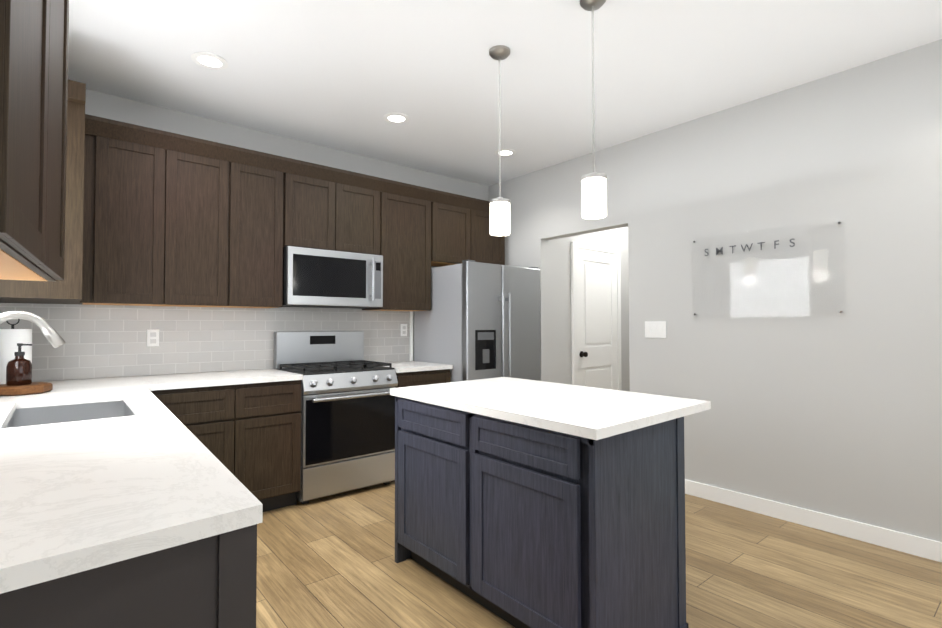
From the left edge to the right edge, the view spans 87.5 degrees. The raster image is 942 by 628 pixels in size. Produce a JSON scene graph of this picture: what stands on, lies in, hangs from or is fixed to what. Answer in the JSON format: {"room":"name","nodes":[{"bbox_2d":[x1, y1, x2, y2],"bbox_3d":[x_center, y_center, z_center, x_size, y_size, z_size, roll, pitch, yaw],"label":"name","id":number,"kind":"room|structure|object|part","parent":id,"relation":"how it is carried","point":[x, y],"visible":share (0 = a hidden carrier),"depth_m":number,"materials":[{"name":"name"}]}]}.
{"room":"kitchen","nodes":[
{"label":"kitchen","id":0,"kind":"room"},
{"bbox_2d":[32,89,488,381],"bbox_3d":[-1.363,-0.041,4.164,4.200,2.785,0.120,1,-2,-40],"label":"wall","id":1,"kind":"structure","parent":0,"point":[108,106],"depth_m":3.88,"materials":[{"name":"grey paint"}]},
{"bbox_2d":[78,114,181,305],"bbox_3d":[-2.206,-0.610,3.168,0.484,1.100,0.342,1,-2,-40],"label":"upper cabinet","id":2,"kind":"object","parent":1,"relation":"attached to","point":[174,219],"depth_m":3.04,"materials":[{"name":"brown wood"}]},
{"bbox_2d":[0,303,409,380],"bbox_3d":[-1.711,0.185,3.784,2.920,0.483,0.008,1,-2,-40],"label":"wall tile","id":3,"kind":"structure","parent":1,"relation":"attached to","point":[102,341],"depth_m":3.48,"materials":[{"name":"white tile"}]},
{"bbox_2d":[147,329,158,346],"bbox_3d":[-2.183,0.164,3.378,0.072,0.116,0.008,1,-2,-40],"label":"electrical outlet","id":4,"kind":"object","parent":3,"relation":"attached to","point":[152,337],"visible":1,"depth_m":3.38,"materials":[{"name":"white"}]},
{"bbox_2d":[401,324,406,335],"bbox_3d":[-0.637,0.153,4.671,0.072,0.116,0.008,1,-2,-40],"label":"electrical outlet","id":5,"kind":"object","parent":3,"relation":"attached to","point":[403,329],"visible":1,"depth_m":4.67,"materials":[{"name":"white plastic"}]},
{"bbox_2d":[176,135,241,307],"bbox_3d":[-1.922,-0.605,3.406,0.510,1.100,0.342,1,-2,-40],"label":"upper cabinet","id":6,"kind":"object","parent":1,"relation":"attached to","point":[210,192],"depth_m":3.32,"materials":[{"name":"brown wood"}]},
{"bbox_3d":[-2.104,-0.569,3.043,0.354,1.002,0.020,1,-2,-40],"label":"door","id":7,"kind":"part","parent":6,"relation":"part of","materials":[{"name":"brown wood"}]},
{"bbox_2d":[242,148,297,307],"bbox_3d":[-1.633,-0.600,3.647,0.510,1.100,0.342,1,-2,-40],"label":"upper cabinet","id":8,"kind":"object","parent":1,"relation":"attached to","point":[269,181],"depth_m":3.56,"materials":[{"name":"brown wood"}]},
{"bbox_3d":[-1.822,-0.564,3.279,0.370,1.002,0.020,1,-2,-40],"label":"door","id":9,"kind":"part","parent":8,"relation":"part of","materials":[{"name":"brown wood"}]},
{"bbox_3d":[-1.531,-0.558,3.522,0.360,1.002,0.020,1,-2,-40],"label":"door","id":10,"kind":"part","parent":8,"relation":"part of","materials":[{"name":"brown wood"}]},
{"bbox_2d":[298,160,345,251],"bbox_3d":[-1.311,-0.821,3.922,0.463,0.645,0.342,1,-2,-40],"label":"upper cabinet","id":11,"kind":"object","parent":1,"relation":"attached to","point":[321,189],"depth_m":3.82,"materials":[{"name":"brown wood"}]},
{"bbox_2d":[282,246,382,308],"bbox_3d":[-1.145,-0.275,3.975,0.794,0.433,0.454,1,-2,-40],"label":"microwave","id":12,"kind":"object","parent":11,"relation":"attached to","point":[317,278],"visible":1,"depth_m":3.81,"materials":[{"name":"silver metal"}]},
{"bbox_3d":[-0.791,-0.280,3.990,0.024,0.343,0.024,1,-2,-40],"label":"handle","id":13,"kind":"part","parent":12,"relation":"part of","materials":[{"name":"silver metal"}]},
{"bbox_2d":[346,170,381,254],"bbox_3d":[-1.051,-0.816,4.139,0.464,0.645,0.342,1,-2,-40],"label":"upper cabinet","id":14,"kind":"object","parent":1,"relation":"attached to","point":[363,191],"depth_m":4.06,"materials":[{"name":"brown wood"}]},
{"bbox_3d":[-1.230,-0.780,3.778,0.392,0.547,0.020,1,-2,-40],"label":"door","id":15,"kind":"part","parent":14,"relation":"part of","materials":[{"name":"brown wood"}]},
{"bbox_2d":[362,178,441,310],"bbox_3d":[-0.669,-0.582,4.453,0.663,1.100,0.342,1,-2,-40],"label":"upper cabinet","id":16,"kind":"object","parent":1,"relation":"attached to","point":[411,214],"depth_m":4.34,"materials":[{"name":"brown wood"}]},
{"bbox_3d":[-0.925,-0.774,4.033,0.392,0.547,0.020,1,-2,-40],"label":"door","id":17,"kind":"part","parent":16,"relation":"part of","materials":[{"name":"brown wood"}]},
{"bbox_3d":[-0.566,-0.540,4.328,0.512,1.002,0.020,1,-2,-40],"label":"door","id":18,"kind":"part","parent":16,"relation":"part of","materials":[{"name":"brown wood"}]},
{"bbox_2d":[410,311,412,360],"bbox_3d":[-0.574,0.205,4.725,0.030,0.483,0.021,1,-2,-40],"label":"back tile edge","id":19,"kind":"structure","parent":1,"relation":"attached to","point":[411,335],"depth_m":4.71,"materials":[{"name":"white"}]},
{"bbox_2d":[442,191,477,265],"bbox_3d":[-0.264,-0.802,4.797,0.524,0.645,0.342,1,-2,-40],"label":"upper cabinet","id":20,"kind":"object","parent":1,"relation":"attached to","point":[459,212],"depth_m":4.70,"materials":[{"name":"brown wood"}]},
{"bbox_3d":[-0.960,-1.092,3.989,3.435,0.102,0.065,1,-2,-40],"label":"crown","id":21,"kind":"part","parent":20,"relation":"part of","materials":[{"name":"brown wood"}]},
{"bbox_2d":[478,199,504,264],"bbox_3d":[0.043,-0.796,5.053,0.525,0.645,0.342,1,-2,-40],"label":"upper cabinet","id":22,"kind":"object","parent":1,"relation":"attached to","point":[491,249],"depth_m":4.94,"materials":[{"name":"brown wood"}]},
{"bbox_3d":[-0.183,-0.761,4.653,0.453,0.547,0.020,1,-2,-40],"label":"door","id":23,"kind":"part","parent":22,"relation":"part of","materials":[{"name":"brown wood"}]},
{"bbox_3d":[0.169,-0.754,4.947,0.453,0.547,0.020,1,-2,-40],"label":"door","id":24,"kind":"part","parent":22,"relation":"part of","materials":[{"name":"brown wood"}]},
{"bbox_2d":[68,0,941,185],"bbox_3d":[1.978,-1.531,2.241,6.820,0.100,7.410,1,-2,-40],"label":"ceiling","id":25,"kind":"structure","parent":0,"point":[345,75],"depth_m":2.87,"materials":[{"name":"white paint"}]},
{"bbox_2d":[191,52,227,69],"bbox_3d":[-1.508,-1.459,2.839,0.190,0.010,0.190,1,-2,-40],"label":"recessed light","id":26,"kind":"object","parent":25,"relation":"in","point":[208,60],"visible":1,"depth_m":2.83,"materials":[{"name":"white"}]},
{"bbox_2d":[383,112,408,123],"bbox_3d":[-0.549,-1.442,3.626,0.190,0.010,0.190,1,-2,-40],"label":"recessed light","id":27,"kind":"object","parent":25,"relation":"in","point":[397,118],"visible":1,"depth_m":3.62,"materials":[{"name":"white plastic"}]},
{"bbox_2d":[489,45,510,235],"bbox_3d":[0.160,-0.954,2.735,0.120,1.026,0.120,1,-2,-40],"label":"pendant light","id":28,"kind":"object","parent":25,"relation":"hanging from","point":[499,215],"visible":1,"depth_m":2.69,"materials":[{"name":"silver metal"}]},
{"bbox_3d":[0.161,-0.526,2.725,0.114,0.170,0.114,1,-2,-40],"label":"lamp shade","id":29,"kind":"part","parent":28,"relation":"part of","materials":[{"name":"white glass"}]},
{"bbox_3d":[0.160,-1.038,2.737,0.011,0.800,0.011,1,-2,-40],"label":"cord","id":30,"kind":"part","parent":28,"relation":"part of","materials":[{"name":"silver metal"}]},
{"bbox_2d":[495,149,515,156],"bbox_3d":[0.304,-1.426,4.352,0.190,0.010,0.190,1,-2,-40],"label":"recessed light","id":31,"kind":"object","parent":25,"relation":"in","point":[507,152],"visible":0.85,"depth_m":4.35,"materials":[{"name":"white"}]},
{"bbox_2d":[580,0,606,218],"bbox_3d":[0.572,-0.965,2.297,0.120,1.026,0.120,1,-2,-40],"label":"pendant light","id":32,"kind":"object","parent":25,"relation":"hanging from","point":[594,196],"visible":0.98,"depth_m":2.26,"materials":[{"name":"white glass"}]},
{"bbox_3d":[0.572,-1.048,2.299,0.011,0.800,0.011,1,-2,-40],"label":"cord","id":33,"kind":"part","parent":32,"relation":"part of","materials":[{"name":"silver metal"}]},
{"bbox_3d":[0.572,-0.536,2.287,0.114,0.170,0.114,1,-2,-40],"label":"lamp shade","id":34,"kind":"part","parent":32,"relation":"part of","materials":[{"name":"white glass"}]},
{"bbox_2d":[531,170,629,391],"bbox_3d":[1.649,-0.008,5.690,2.620,2.785,0.120,1,-2,-40],"label":"wall","id":35,"kind":"structure","parent":0,"point":[551,260],"depth_m":4.99,"materials":[{"name":"grey paint"}]},
{"bbox_2d":[571,241,621,390],"bbox_3d":[1.379,0.314,5.359,0.860,2.125,0.029,1,-2,-40],"label":"door frame","id":36,"kind":"structure","parent":35,"relation":"attached to","point":[574,304],"depth_m":5.12,"materials":[{"name":"white"}]},
{"bbox_3d":[1.378,-0.718,5.382,0.738,0.061,0.029,1,-2,-40],"label":"door casing trim","id":37,"kind":"part","parent":36,"relation":"part of","materials":[{"name":"white wood"}]},
{"bbox_2d":[577,248,617,389],"bbox_3d":[1.378,0.343,5.359,0.730,2.060,0.020,1,-2,-40],"label":"door leaf","id":38,"kind":"structure","parent":35,"relation":"in","point":[597,366],"depth_m":5.35,"materials":[{"name":"white wood"}]},
{"bbox_2d":[579,351,587,356],"bbox_3d":[1.182,0.422,5.132,0.066,0.066,0.073,1,-2,-40],"label":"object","id":39,"kind":"structure","parent":38,"relation":"attached to","point":[582,354],"depth_m":5.11,"materials":[{"name":"brown metal"}]},
{"bbox_2d":[256,481,941,627],"bbox_3d":[1.980,1.353,2.175,6.820,0.100,7.410,1,-2,-40],"label":"floor","id":40,"kind":"structure","parent":0,"point":[326,562],"depth_m":2.45,"materials":[{"name":"brown wood"}]},
{"bbox_2d":[0,535,256,627],"bbox_3d":[-0.830,0.837,0.927,0.647,0.880,0.547,1,-2,-40],"label":"base cabinet","id":41,"kind":"object","parent":40,"relation":"on","point":[213,587],"depth_m":0.84,"materials":[{"name":"black wood"}]},
{"bbox_2d":[0,376,291,602],"bbox_3d":[-1.576,0.402,1.894,0.729,0.035,3.068,1,-2,-40],"label":"countertop","id":42,"kind":"structure","parent":41,"relation":"on","point":[81,499],"depth_m":1.01,"materials":[{"name":"white stone"}]},
{"bbox_2d":[0,319,31,384],"bbox_3d":[-2.442,0.203,2.619,0.170,0.397,0.170,1,-2,-40],"label":"paper towel","id":43,"kind":"object","parent":42,"relation":"on","point":[11,338],"visible":0.54,"depth_m":2.56,"materials":[{"name":"white paper"}]},
{"bbox_2d":[0,382,52,395],"bbox_3d":[-2.256,0.376,2.470,0.236,0.044,0.236,1,-2,-40],"label":"tray","id":44,"kind":"object","parent":42,"relation":"on","point":[32,388],"visible":0.9,"depth_m":2.41,"materials":[{"name":"brown wood"}]},
{"bbox_2d":[6,343,31,385],"bbox_3d":[-2.257,0.250,2.459,0.096,0.206,0.096,1,-2,-40],"label":"soap bottle","id":45,"kind":"object","parent":44,"relation":"on","point":[19,369],"visible":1,"depth_m":2.43,"materials":[{"name":"brown glass"}]},
{"bbox_3d":[-2.257,0.280,2.458,0.096,0.145,0.096,1,-2,-40],"label":"glass","id":46,"kind":"part","parent":45,"relation":"part of","materials":[{"name":"brown glass"}]},
{"bbox_2d":[0,311,64,347],"bbox_3d":[-1.737,0.185,1.898,0.265,0.399,0.156,1,-2,-40],"label":"faucet","id":47,"kind":"object","parent":42,"relation":"on","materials":[{"name":"silver metal"}]},
{"bbox_2d":[4,395,135,426],"bbox_3d":[-1.650,0.522,2.042,0.415,0.222,0.790,1,-2,-40],"label":"sink","id":48,"kind":"object","parent":42,"relation":"in","point":[25,413],"depth_m":2.33,"materials":[{"name":"grey metal"}]},
{"bbox_2d":[156,383,247,466],"bbox_3d":[-1.905,0.890,3.192,0.649,0.880,0.636,1,-2,-40],"label":"base cabinet","id":49,"kind":"object","parent":40,"relation":"on","point":[219,413],"depth_m":3.07,"materials":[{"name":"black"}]},
{"bbox_2d":[248,379,302,504],"bbox_3d":[-1.561,0.896,3.480,0.492,0.880,0.636,1,-2,-40],"label":"base cabinet","id":50,"kind":"object","parent":40,"relation":"on","point":[274,409],"depth_m":3.29,"materials":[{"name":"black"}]},
{"bbox_2d":[136,368,302,390],"bbox_3d":[-1.719,0.436,3.348,0.917,0.035,0.651,1,-2,-40],"label":"countertop","id":51,"kind":"structure","parent":50,"relation":"on","point":[218,378],"depth_m":3.21,"materials":[{"name":"white stone"}]},
{"bbox_2d":[274,331,397,503],"bbox_3d":[-1.050,0.742,3.852,0.754,1.205,0.693,1,-2,-40],"label":"range","id":52,"kind":"object","parent":40,"relation":"on","point":[347,421],"visible":0.83,"depth_m":3.67,"materials":[{"name":"grey"}]},
{"bbox_3d":[-1.097,0.487,3.441,0.052,0.054,0.046,1,-2,-40],"label":"knob","id":53,"kind":"part","parent":52,"relation":"part of","materials":[{"name":"silver metal"}]},
{"bbox_3d":[-1.004,0.488,3.519,0.052,0.054,0.046,1,-2,-40],"label":"knob","id":54,"kind":"part","parent":52,"relation":"part of","materials":[{"name":"silver metal"}]},
{"bbox_2d":[277,366,394,375],"bbox_3d":[-1.059,0.433,3.869,0.750,0.013,0.525,1,-2,-40],"label":"cooktop","id":55,"kind":"object","parent":52,"relation":"in","point":[361,370],"depth_m":3.68,"materials":[{"name":"black"}]},
{"bbox_3d":[-0.881,1.186,3.639,0.746,0.217,0.030,1,-2,-40],"label":"drawer","id":56,"kind":"part","parent":52,"relation":"part of","materials":[{"name":"silver metal"}]},
{"bbox_3d":[-0.881,0.821,3.648,0.746,0.493,0.030,1,-2,-40],"label":"door","id":57,"kind":"part","parent":52,"relation":"part of","materials":[{"name":"black glass"}]},
{"bbox_3d":[-0.886,0.500,3.661,0.750,0.130,0.075,1,-2,-40],"label":"panel","id":58,"kind":"part","parent":52,"relation":"part of","materials":[{"name":"silver metal"}]},
{"bbox_3d":[-0.871,0.829,3.635,0.714,0.450,0.005,1,-2,-40],"label":"door glass","id":59,"kind":"part","parent":52,"relation":"part of","materials":[{"name":"black"}]},
{"bbox_3d":[-0.836,0.603,3.599,0.658,0.026,0.026,1,-2,-40],"label":"handle","id":60,"kind":"part","parent":52,"relation":"part of","materials":[{"name":"silver metal"}]},
{"bbox_3d":[-0.865,0.491,3.635,0.052,0.054,0.046,1,-2,-40],"label":"knob","id":61,"kind":"part","parent":52,"relation":"part of","materials":[{"name":"silver metal"}]},
{"bbox_3d":[-0.725,0.494,3.752,0.052,0.054,0.046,1,-2,-40],"label":"knob","id":62,"kind":"part","parent":52,"relation":"part of","materials":[{"name":"silver metal"}]},
{"bbox_3d":[-0.632,0.495,3.830,0.052,0.054,0.046,1,-2,-40],"label":"knob","id":63,"kind":"part","parent":52,"relation":"part of","materials":[{"name":"silver metal"}]},
{"bbox_2d":[390,371,450,481],"bbox_3d":[-0.578,0.914,4.300,0.540,0.880,0.636,1,-2,-40],"label":"base cabinet","id":64,"kind":"object","parent":40,"relation":"on","point":[410,378],"depth_m":4.05,"materials":[{"name":"black wood"}]},
{"bbox_2d":[385,361,451,374],"bbox_3d":[-0.574,0.457,4.305,0.540,0.035,0.651,1,-2,-40],"label":"countertop","id":65,"kind":"structure","parent":64,"relation":"on","point":[403,366],"depth_m":4.15,"materials":[{"name":"white stone"}]},
{"bbox_2d":[414,260,539,381],"bbox_3d":[0.080,0.459,4.673,0.910,1.807,0.872,1,-2,-40],"label":"fridge","id":66,"kind":"object","parent":40,"relation":"on","point":[478,320],"visible":0.6,"depth_m":4.34,"materials":[{"name":"grey metal"}]},
{"bbox_3d":[0.099,0.412,4.254,0.402,1.710,0.068,1,-2,-40],"label":"door","id":67,"kind":"part","parent":66,"relation":"part of","materials":[{"name":"silver metal"}]},
{"bbox_3d":[0.128,0.190,4.234,0.185,0.065,0.003,1,-2,-40],"label":"dispenser panel","id":68,"kind":"part","parent":66,"relation":"part of","materials":[{"name":"grey plastic"}]},
{"bbox_3d":[0.282,0.273,4.294,0.025,0.920,0.025,1,-2,-40],"label":"handle","id":69,"kind":"part","parent":66,"relation":"part of","materials":[{"name":"silver metal"}]},
{"bbox_3d":[0.344,0.274,4.345,0.025,0.920,0.025,1,-2,-40],"label":"handle","id":70,"kind":"part","parent":66,"relation":"part of","materials":[{"name":"silver metal"}]},
{"bbox_3d":[0.451,0.419,4.547,0.502,1.710,0.068,1,-2,-40],"label":"door","id":71,"kind":"part","parent":66,"relation":"part of","materials":[{"name":"silver metal"}]},
{"bbox_2d":[395,397,687,627],"bbox_3d":[0.236,0.869,2.322,0.636,0.880,1.288,1,-2,-40],"label":"kitchen island","id":72,"kind":"object","parent":40,"relation":"on","point":[523,503],"depth_m":1.91,"materials":[{"name":"black wood"}]},
{"bbox_3d":[-0.159,0.880,2.815,0.585,0.880,0.012,1,-2,-40],"label":"panel","id":73,"kind":"part","parent":72,"relation":"part of","materials":[{"name":"black wood"}]},
{"bbox_3d":[-0.195,0.514,2.365,0.020,0.140,0.558,1,-2,-40],"label":"drawer","id":74,"kind":"part","parent":72,"relation":"part of","materials":[{"name":"wood"}]},
{"bbox_3d":[-0.195,0.892,2.357,0.020,0.575,0.558,1,-2,-40],"label":"door","id":75,"kind":"part","parent":72,"relation":"part of","materials":[{"name":"grey wood"}]},
{"bbox_3d":[0.191,0.503,1.903,0.020,0.140,0.558,1,-2,-40],"label":"drawer","id":76,"kind":"part","parent":72,"relation":"part of","materials":[{"name":"wood"}]},
{"bbox_3d":[0.191,0.881,1.895,0.020,0.575,0.558,1,-2,-40],"label":"door","id":77,"kind":"part","parent":72,"relation":"part of","materials":[{"name":"grey wood"}]},
{"bbox_2d":[390,377,710,440],"bbox_3d":[0.316,0.412,2.423,0.914,0.035,1.381,1,-2,-40],"label":"island countertop","id":78,"kind":"structure","parent":72,"relation":"on","point":[592,413],"depth_m":2.13,"materials":[{"name":"white stone"}]},
{"bbox_3d":[0.648,0.857,1.850,0.585,0.880,0.012,1,-2,-40],"label":"panel","id":79,"kind":"part","parent":72,"relation":"part of","materials":[{"name":"wood"}]},
{"bbox_2d":[489,39,941,541],"bbox_3d":[2.578,-0.080,2.630,0.120,2.785,7.290,1,-2,-40],"label":"wall","id":80,"kind":"structure","parent":0,"point":[833,411],"depth_m":3.13,"materials":[{"name":"grey paint"}]},
{"bbox_2d":[645,321,665,337],"bbox_3d":[1.450,0.122,3.872,0.010,0.130,0.180,1,-2,-40],"label":"switch plate","id":81,"kind":"object","parent":80,"relation":"attached to","point":[655,329],"visible":1,"depth_m":3.87,"materials":[{"name":"white"}]},
{"bbox_2d":[691,218,845,317],"bbox_3d":[1.934,-0.272,3.286,0.028,0.584,0.929,1,-2,-40],"label":"sign","id":82,"kind":"object","parent":80,"relation":"attached to","point":[721,252],"visible":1,"depth_m":3.28,"materials":[{"name":"clear plastic"}]},
{"bbox_2d":[685,479,941,561],"bbox_3d":[3.082,1.243,1.892,0.013,0.105,5.560,1,-2,-40],"label":"baseboard","id":83,"kind":"structure","parent":80,"relation":"attached to","point":[930,549],"depth_m":3.00,"materials":[{"name":"white wood"}]},
{"bbox_3d":[0.062,-0.154,-0.722,0.120,2.785,5.370,1,-2,-40],"label":"wall","id":84,"kind":"structure","parent":0,"visible":0},
{"bbox_2d":[0,272,71,287],"bbox_3d":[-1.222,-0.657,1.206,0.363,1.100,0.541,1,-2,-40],"label":"upper cabinet","id":85,"kind":"object","parent":84,"relation":"attached to","point":[44,281],"depth_m":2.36,"materials":[{"name":"brown wood"}]},
{"bbox_2d":[0,0,83,275],"bbox_3d":[-0.954,-0.664,0.886,0.363,1.100,0.541,1,-2,-40],"label":"upper cabinet","id":86,"kind":"object","parent":84,"relation":"attached to","point":[42,118],"depth_m":1.07,"materials":[{"name":"brown wood"}]},
{"bbox_3d":[-0.843,-0.618,0.938,0.052,1.002,0.474,1,-2,-40],"label":"door","id":87,"kind":"part","parent":86,"relation":"part of","materials":[{"name":"brown wood"}]},
{"bbox_3d":[-1.122,-0.609,1.328,0.054,1.002,0.474,1,-2,-40],"label":"door","id":88,"kind":"part","parent":86,"relation":"part of","materials":[{"name":"brown wood"}]},
{"bbox_2d":[0,84,85,303],"bbox_3d":[-2.419,-0.621,2.700,0.439,1.100,0.787,1,-2,-40],"label":"upper cabinet","id":89,"kind":"object","parent":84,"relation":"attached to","point":[9,293],"depth_m":2.51,"materials":[{"name":"brown wood"}]}
]}

